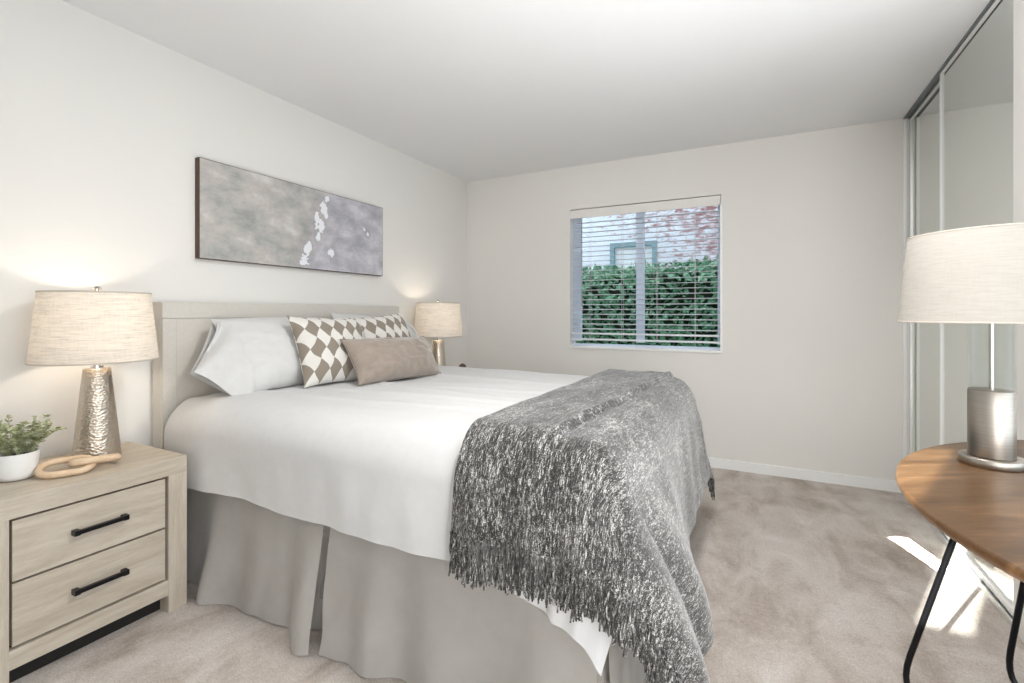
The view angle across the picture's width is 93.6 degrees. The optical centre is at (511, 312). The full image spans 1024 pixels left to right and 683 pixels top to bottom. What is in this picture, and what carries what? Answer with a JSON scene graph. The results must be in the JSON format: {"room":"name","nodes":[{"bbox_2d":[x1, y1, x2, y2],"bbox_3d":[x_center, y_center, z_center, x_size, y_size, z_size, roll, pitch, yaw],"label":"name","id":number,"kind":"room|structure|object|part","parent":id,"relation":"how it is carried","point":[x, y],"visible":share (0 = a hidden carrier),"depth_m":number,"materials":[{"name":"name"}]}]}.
{"room":"bedroom","nodes":[
{"label":"bedroom","id":0,"kind":"room"},
{"bbox_2d":[0,0,466,458],"bbox_3d":[-1.607,-0.050,2.540,0.140,2.440,4.850,0,0,27],"label":"wall","id":1,"kind":"structure","parent":0,"point":[104,125],"depth_m":2.20,"materials":[{"name":"paint"}]},
{"bbox_2d":[195,157,382,275],"bbox_3d":[-1.275,-0.526,2.991,0.036,0.505,1.315,0,0,27],"label":"painting","id":2,"kind":"object","parent":1,"relation":"attached to","point":[242,215],"visible":1,"depth_m":2.80,"materials":[{"name":"grey fabric"}]},
{"bbox_2d":[11,467,1023,682],"bbox_3d":[0.599,1.170,1.407,5.100,0.001,5.130,0,0,27],"label":"floor","id":3,"kind":"structure","parent":0,"point":[804,581],"depth_m":1.85,"materials":[{"name":"carpet"}]},
{"bbox_2d":[0,441,186,682],"bbox_3d":[-1.633,0.870,1.773,0.475,0.600,0.582,0,0,27],"label":"nightstand","id":4,"kind":"object","parent":3,"relation":"on","point":[85,557],"visible":0.98,"depth_m":1.66,"materials":[{"name":"brown wood"}]},
{"bbox_3d":[-1.760,0.902,1.549,0.454,0.535,0.067,0,0,27],"label":"panel","id":5,"kind":"part","parent":4,"relation":"part of","materials":[{"name":"brown wood"}]},
{"bbox_2d":[0,414,67,481],"bbox_3d":[-1.706,0.460,1.653,0.258,0.218,0.249,0,0,6],"label":"potted plant","id":6,"kind":"object","parent":4,"relation":"on","point":[19,462],"visible":1,"depth_m":1.63,"materials":[{"name":"green plant"}]},
{"bbox_3d":[-1.701,0.523,1.652,0.114,0.092,0.114,0,0,27],"label":"pot","id":7,"kind":"part","parent":6,"relation":"part of","materials":[{"name":"white ceramic"}]},
{"bbox_2d":[34,453,121,478],"bbox_3d":[-1.555,0.541,1.734,0.125,0.055,0.238,0,0,42],"label":"chain","id":8,"kind":"object","parent":4,"relation":"on","point":[89,461],"visible":1,"depth_m":1.70,"materials":[{"name":"brown wood"}]},
{"bbox_3d":[-1.455,0.936,1.682,0.022,0.194,0.430,0,0,27],"label":"drawer","id":9,"kind":"part","parent":4,"relation":"part of","materials":[{"name":"brown wood"}]},
{"bbox_3d":[-1.455,0.738,1.682,0.022,0.188,0.430,0,0,27],"label":"drawer","id":10,"kind":"part","parent":4,"relation":"part of","materials":[{"name":"brown wood"}]},
{"bbox_3d":[-1.454,1.071,1.682,0.028,0.058,0.448,0,0,27],"label":"rail","id":11,"kind":"part","parent":4,"relation":"part of","materials":[{"name":"brown wood"}]},
{"bbox_2d":[25,286,159,455],"bbox_3d":[-1.631,0.232,1.891,0.399,0.675,0.399,0,0,27],"label":"table lamp","id":12,"kind":"object","parent":4,"relation":"on","point":[96,328],"visible":0.98,"depth_m":1.79,"materials":[{"name":"beige fabric"}]},
{"bbox_3d":[-1.631,0.053,1.891,0.394,0.264,0.394,0,0,27],"label":"lamp shade","id":13,"kind":"part","parent":12,"relation":"part of","materials":[{"name":"fabric"}]},
{"bbox_3d":[-1.631,0.185,1.891,0.399,0.006,0.399,0,0,27],"label":"shade trim","id":14,"kind":"part","parent":12,"relation":"part of","materials":[{"name":"beige fabric"}]},
{"bbox_3d":[-1.631,-0.079,1.891,0.347,0.006,0.347,0,0,27],"label":"shade trim","id":15,"kind":"part","parent":12,"relation":"part of","materials":[{"name":"beige fabric"}]},
{"bbox_3d":[-1.631,0.065,1.891,0.040,0.303,0.040,0,0,27],"label":"lamp stem","id":16,"kind":"part","parent":12,"relation":"part of","materials":[{"name":"silver metal"}]},
{"bbox_3d":[-1.431,0.936,1.676,0.027,0.017,0.156,0,0,27],"label":"handle","id":17,"kind":"part","parent":4,"relation":"part of","materials":[{"name":"black metal"}]},
{"bbox_3d":[-1.431,0.737,1.676,0.027,0.017,0.156,0,0,27],"label":"handle","id":18,"kind":"part","parent":4,"relation":"part of","materials":[{"name":"black metal"}]},
{"bbox_3d":[-1.524,0.902,2.007,0.454,0.535,0.067,0,0,27],"label":"panel","id":19,"kind":"part","parent":4,"relation":"part of","materials":[{"name":"brown wood"}]},
{"bbox_2d":[153,302,689,682],"bbox_3d":[-0.323,0.559,2.427,2.214,1.222,1.786,0,0,27],"label":"bed","id":20,"kind":"object","parent":3,"relation":"on","point":[381,611],"visible":0.35,"depth_m":1.64,"materials":[{"name":"fabric"}]},
{"bbox_3d":[-1.241,0.473,2.923,0.030,0.894,1.493,0,0,27],"label":"headboard panel","id":21,"kind":"part","parent":20,"relation":"part of","materials":[{"name":"fabric"}]},
{"bbox_3d":[-1.118,0.933,1.897,0.997,0.466,0.116,0,0,27],"label":"skirt panel","id":22,"kind":"part","parent":20,"relation":"part of","materials":[{"name":"grey fabric"}]},
{"bbox_3d":[-1.265,0.559,2.943,0.067,1.222,1.632,0,0,27],"label":"headboard","id":23,"kind":"part","parent":20,"relation":"part of","materials":[{"name":"fabric"}]},
{"bbox_3d":[-0.641,0.933,1.740,0.270,0.465,0.030,0,0,26],"label":"skirt panel","id":24,"kind":"part","parent":20,"relation":"part of","materials":[{"name":"grey fabric"}]},
{"bbox_2d":[331,313,418,336],"bbox_3d":[-0.843,0.221,3.189,0.306,0.447,0.721,0,0,34],"label":"pillow","id":25,"kind":"object","parent":20,"relation":"on","point":[412,330],"visible":0.12,"depth_m":3.06,"materials":[{"name":"fabric"}]},
{"bbox_2d":[164,366,611,675],"bbox_3d":[-0.284,0.616,2.416,2.094,0.516,1.820,0,0,27],"label":"duvet","id":26,"kind":"object","parent":20,"relation":"on","point":[376,462],"visible":0.47,"depth_m":1.75,"materials":[{"name":"fabric"}]},
{"bbox_2d":[191,317,325,395],"bbox_3d":[-1.215,0.215,2.457,0.303,0.389,0.870,0,0,27],"label":"pillow","id":27,"kind":"object","parent":26,"relation":"on","point":[238,356],"visible":0.63,"depth_m":2.28,"materials":[{"name":"fabric"}]},
{"bbox_2d":[287,316,363,387],"bbox_3d":[-0.946,0.195,2.559,0.236,0.363,0.440,0,0,39],"label":"patterned cushion","id":28,"kind":"object","parent":26,"relation":"on","point":[323,358],"visible":0.78,"depth_m":2.44,"materials":[{"name":"fabric"}]},
{"bbox_2d":[349,312,410,337],"bbox_3d":[-0.780,0.185,3.018,0.237,0.383,0.452,0,0,27],"label":"patterned cushion","id":29,"kind":"object","parent":26,"relation":"on","point":[394,325],"visible":0.38,"depth_m":2.97,"materials":[{"name":"fabric"}]},
{"bbox_2d":[339,336,440,385],"bbox_3d":[-0.655,0.255,2.698,0.226,0.241,0.615,0,0,35],"label":"lumbar cushion","id":30,"kind":"object","parent":26,"relation":"on","point":[373,360],"visible":0.99,"depth_m":2.57,"materials":[{"name":"beige fabric"}]},
{"bbox_2d":[448,369,714,682],"bbox_3d":[0.530,0.683,1.995,0.694,0.732,1.872,0,0,27],"label":"throw blanket","id":31,"kind":"object","parent":26,"relation":"on","point":[605,475],"visible":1,"depth_m":1.30,"materials":[{"name":"grey fabric"}]},
{"bbox_3d":[-0.225,0.933,1.455,0.980,0.466,0.086,0,0,27],"label":"skirt panel","id":32,"kind":"part","parent":20,"relation":"part of","materials":[{"name":"grey fabric"}]},
{"bbox_3d":[0.641,0.933,1.958,0.071,0.466,1.560,0,0,27],"label":"skirt panel","id":33,"kind":"part","parent":20,"relation":"part of","materials":[{"name":"grey fabric"}]},
{"bbox_2d":[895,440,1023,682],"bbox_3d":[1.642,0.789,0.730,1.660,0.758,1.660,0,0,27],"label":"round table","id":34,"kind":"object","parent":3,"relation":"on","point":[981,510],"visible":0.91,"depth_m":1.10,"materials":[{"name":"brown wood"}]},
{"bbox_3d":[1.303,0.803,1.274,0.080,0.731,0.458,0,0,-18],"label":"leg","id":35,"kind":"part","parent":34,"relation":"part of","materials":[{"name":"black metal"}]},
{"bbox_2d":[896,222,1023,472],"bbox_3d":[1.295,0.097,1.300,0.402,0.624,0.402,0,0,27],"label":"table lamp","id":36,"kind":"object","parent":34,"relation":"on","point":[968,275],"visible":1,"depth_m":1.25,"materials":[{"name":"beige fabric"}]},
{"bbox_3d":[1.295,0.024,1.300,0.402,0.004,0.402,0,0,27],"label":"shade trim","id":37,"kind":"part","parent":36,"relation":"part of","materials":[{"name":"beige fabric"}]},
{"bbox_3d":[1.295,-0.095,1.300,0.398,0.237,0.398,0,0,27],"label":"lamp shade","id":38,"kind":"part","parent":36,"relation":"part of","materials":[{"name":"beige fabric"}]},
{"bbox_3d":[1.295,-0.213,1.300,0.356,0.004,0.356,0,0,27],"label":"shade trim","id":39,"kind":"part","parent":36,"relation":"part of","materials":[{"name":"beige fabric"}]},
{"bbox_3d":[1.295,0.397,1.300,0.134,0.024,0.134,0,0,27],"label":"plate","id":40,"kind":"part","parent":36,"relation":"part of","materials":[{"name":"silver metal"}]},
{"bbox_3d":[1.295,0.015,1.300,0.011,0.381,0.010,0,0,27],"label":"stem","id":41,"kind":"part","parent":36,"relation":"part of","materials":[{"name":"silver metal"}]},
{"bbox_3d":[1.612,0.804,1.284,0.043,0.730,0.463,0,0,-13],"label":"leg","id":42,"kind":"part","parent":34,"relation":"part of","materials":[{"name":"black metal"}]},
{"bbox_3d":[-0.522,0.870,3.935,0.475,0.600,0.582,0,0,27],"label":"nightstand","id":43,"kind":"object","parent":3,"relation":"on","visible":0},
{"bbox_2d":[414,300,462,365],"bbox_3d":[-0.592,0.232,3.857,0.399,0.675,0.399,0,0,27],"label":"table lamp","id":44,"kind":"object","parent":43,"relation":"on","point":[438,319],"visible":0.78,"depth_m":3.71,"materials":[{"name":"beige fabric"}]},
{"bbox_3d":[-0.592,-0.079,3.857,0.347,0.006,0.347,0,0,27],"label":"shade trim","id":45,"kind":"part","parent":44,"relation":"part of","materials":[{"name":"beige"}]},
{"bbox_3d":[-0.592,0.053,3.857,0.394,0.264,0.394,0,0,27],"label":"lamp shade","id":46,"kind":"part","parent":44,"relation":"part of","materials":[{"name":"fabric"}]},
{"bbox_3d":[-0.592,0.185,3.857,0.399,0.006,0.399,0,0,27],"label":"shade trim","id":47,"kind":"part","parent":44,"relation":"part of","materials":[{"name":"beige fabric"}]},
{"bbox_2d":[62,0,989,181],"bbox_3d":[0.599,-1.330,1.407,5.100,0.120,5.130,0,0,27],"label":"ceiling","id":48,"kind":"structure","parent":0,"point":[468,90],"depth_m":2.42,"materials":[{"name":"paint"}]},
{"bbox_2d":[903,0,994,118],"bbox_3d":[2.247,-1.262,2.426,0.110,0.016,1.530,0,0,27],"label":"trim","id":49,"kind":"structure","parent":48,"relation":"attached to","point":[936,78],"depth_m":2.59,"materials":[{"name":"grey metal"}]},
{"bbox_2d":[467,118,909,480],"bbox_3d":[1.677,-0.050,3.658,4.960,2.440,0.140,0,0,27],"label":"wall","id":50,"kind":"structure","parent":0,"point":[808,373],"depth_m":3.49,"materials":[{"name":"paint"}]},
{"bbox_2d":[573,205,719,349],"bbox_3d":[1.086,-0.303,3.994,1.207,1.186,0.052,0,0,27],"label":"window","id":51,"kind":"structure","parent":50,"relation":"in","point":[640,287],"depth_m":3.99,"materials":[{"name":"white plastic"}]},
{"bbox_2d":[570,195,720,343],"bbox_3d":[1.054,-0.324,3.932,1.199,1.128,0.067,0,0,27],"label":"window blind","id":52,"kind":"object","parent":51,"relation":"attached to","point":[711,200],"visible":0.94,"depth_m":3.88,"materials":[{"name":"paint"}]},
{"bbox_3d":[0.921,-0.298,4.007,0.003,1.076,0.056,0,0,27],"label":"ladder cord","id":53,"kind":"part","parent":52,"relation":"part of","materials":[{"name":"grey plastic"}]},
{"bbox_3d":[1.057,0.175,3.937,1.187,0.013,0.048,0,0,27],"label":"rail","id":54,"kind":"part","parent":52,"relation":"part of","materials":[{"name":"white plastic"}]},
{"bbox_3d":[1.057,0.226,3.937,1.187,0.013,0.048,0,0,27],"label":"rail","id":55,"kind":"part","parent":52,"relation":"part of","materials":[{"name":"white plastic"}]},
{"bbox_3d":[1.170,-0.298,3.879,0.003,1.076,0.056,0,0,27],"label":"ladder cord","id":56,"kind":"part","parent":52,"relation":"part of","materials":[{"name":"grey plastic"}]},
{"bbox_3d":[1.427,-0.298,3.747,0.003,1.076,0.056,0,0,27],"label":"ladder cord","id":57,"kind":"part","parent":52,"relation":"part of","materials":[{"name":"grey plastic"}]},
{"bbox_2d":[570,205,722,352],"bbox_3d":[1.062,-0.257,3.936,1.217,1.118,0.097,0,0,27],"label":"trim","id":58,"kind":"structure","parent":50,"relation":"attached to","point":[721,206],"depth_m":3.64,"materials":[{"name":"white"}]},
{"bbox_2d":[708,457,901,492],"bbox_3d":[1.049,1.135,3.894,3.345,0.070,0.014,0,0,27],"label":"baseboard","id":59,"kind":"structure","parent":50,"relation":"attached to","point":[803,474],"depth_m":3.36,"materials":[{"name":"white"}]},
{"bbox_2d":[903,119,906,457],"bbox_3d":[2.551,-0.044,3.123,0.016,2.428,0.012,0,0,27],"label":"trim","id":60,"kind":"structure","parent":50,"relation":"attached to","point":[904,120],"depth_m":3.12,"materials":[{"name":"white metal"}]},
{"bbox_2d":[910,81,939,453],"bbox_3d":[2.388,-0.056,2.734,0.016,2.392,0.847,0,0,27],"label":"door","id":61,"kind":"structure","parent":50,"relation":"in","point":[925,122],"depth_m":2.86,"materials":[{"name":"grey mirror"}]},
{"bbox_2d":[922,516,1012,626],"bbox_3d":[2.247,1.156,2.426,0.112,0.028,1.530,0,0,27],"label":"trim","id":62,"kind":"structure","parent":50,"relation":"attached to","point":[989,594],"depth_m":2.07,"materials":[{"name":"silver metal"}]},
{"bbox_2d":[1013,0,1023,642],"bbox_3d":[2.477,-0.050,1.392,1.467,2.440,0.100,0,0,27],"label":"wall","id":63,"kind":"structure","parent":0,"point":[1018,5],"depth_m":1.74,"materials":[{"name":"paint"}]},
{"bbox_2d":[940,0,1012,615],"bbox_3d":[2.067,-0.061,2.151,0.016,2.403,0.865,0,0,27],"label":"door","id":64,"kind":"structure","parent":63,"relation":"in","point":[976,84],"depth_m":2.13,"materials":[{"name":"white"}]},
{"label":"outside","id":65,"kind":"structure","parent":0,"visible":0},
{"bbox_3d":[2.788,1.470,7.612,16.000,0.100,7.910,0,0,27],"label":"ground","id":66,"kind":"structure","parent":65,"visible":0},
{"bbox_2d":[575,255,719,346],"bbox_3d":[1.829,0.382,5.347,5.776,2.076,0.816,0,0,27],"label":"hedge","id":67,"kind":"object","parent":66,"relation":"on","point":[650,298],"visible":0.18,"depth_m":5.31,"materials":[{"name":"green plant"}]},
{"bbox_2d":[582,205,717,273],"bbox_3d":[3.045,-1.705,7.019,13.000,6.250,0.330,0,0,27],"label":"house","id":68,"kind":"structure","parent":66,"relation":"on","point":[593,260],"depth_m":7.30,"materials":[{"name":"brick"}]},
{"bbox_3d":[1.899,-0.460,7.502,0.600,1.160,0.020,0,0,27],"label":"pane","id":69,"kind":"part","parent":68,"relation":"part of","materials":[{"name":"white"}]}
]}

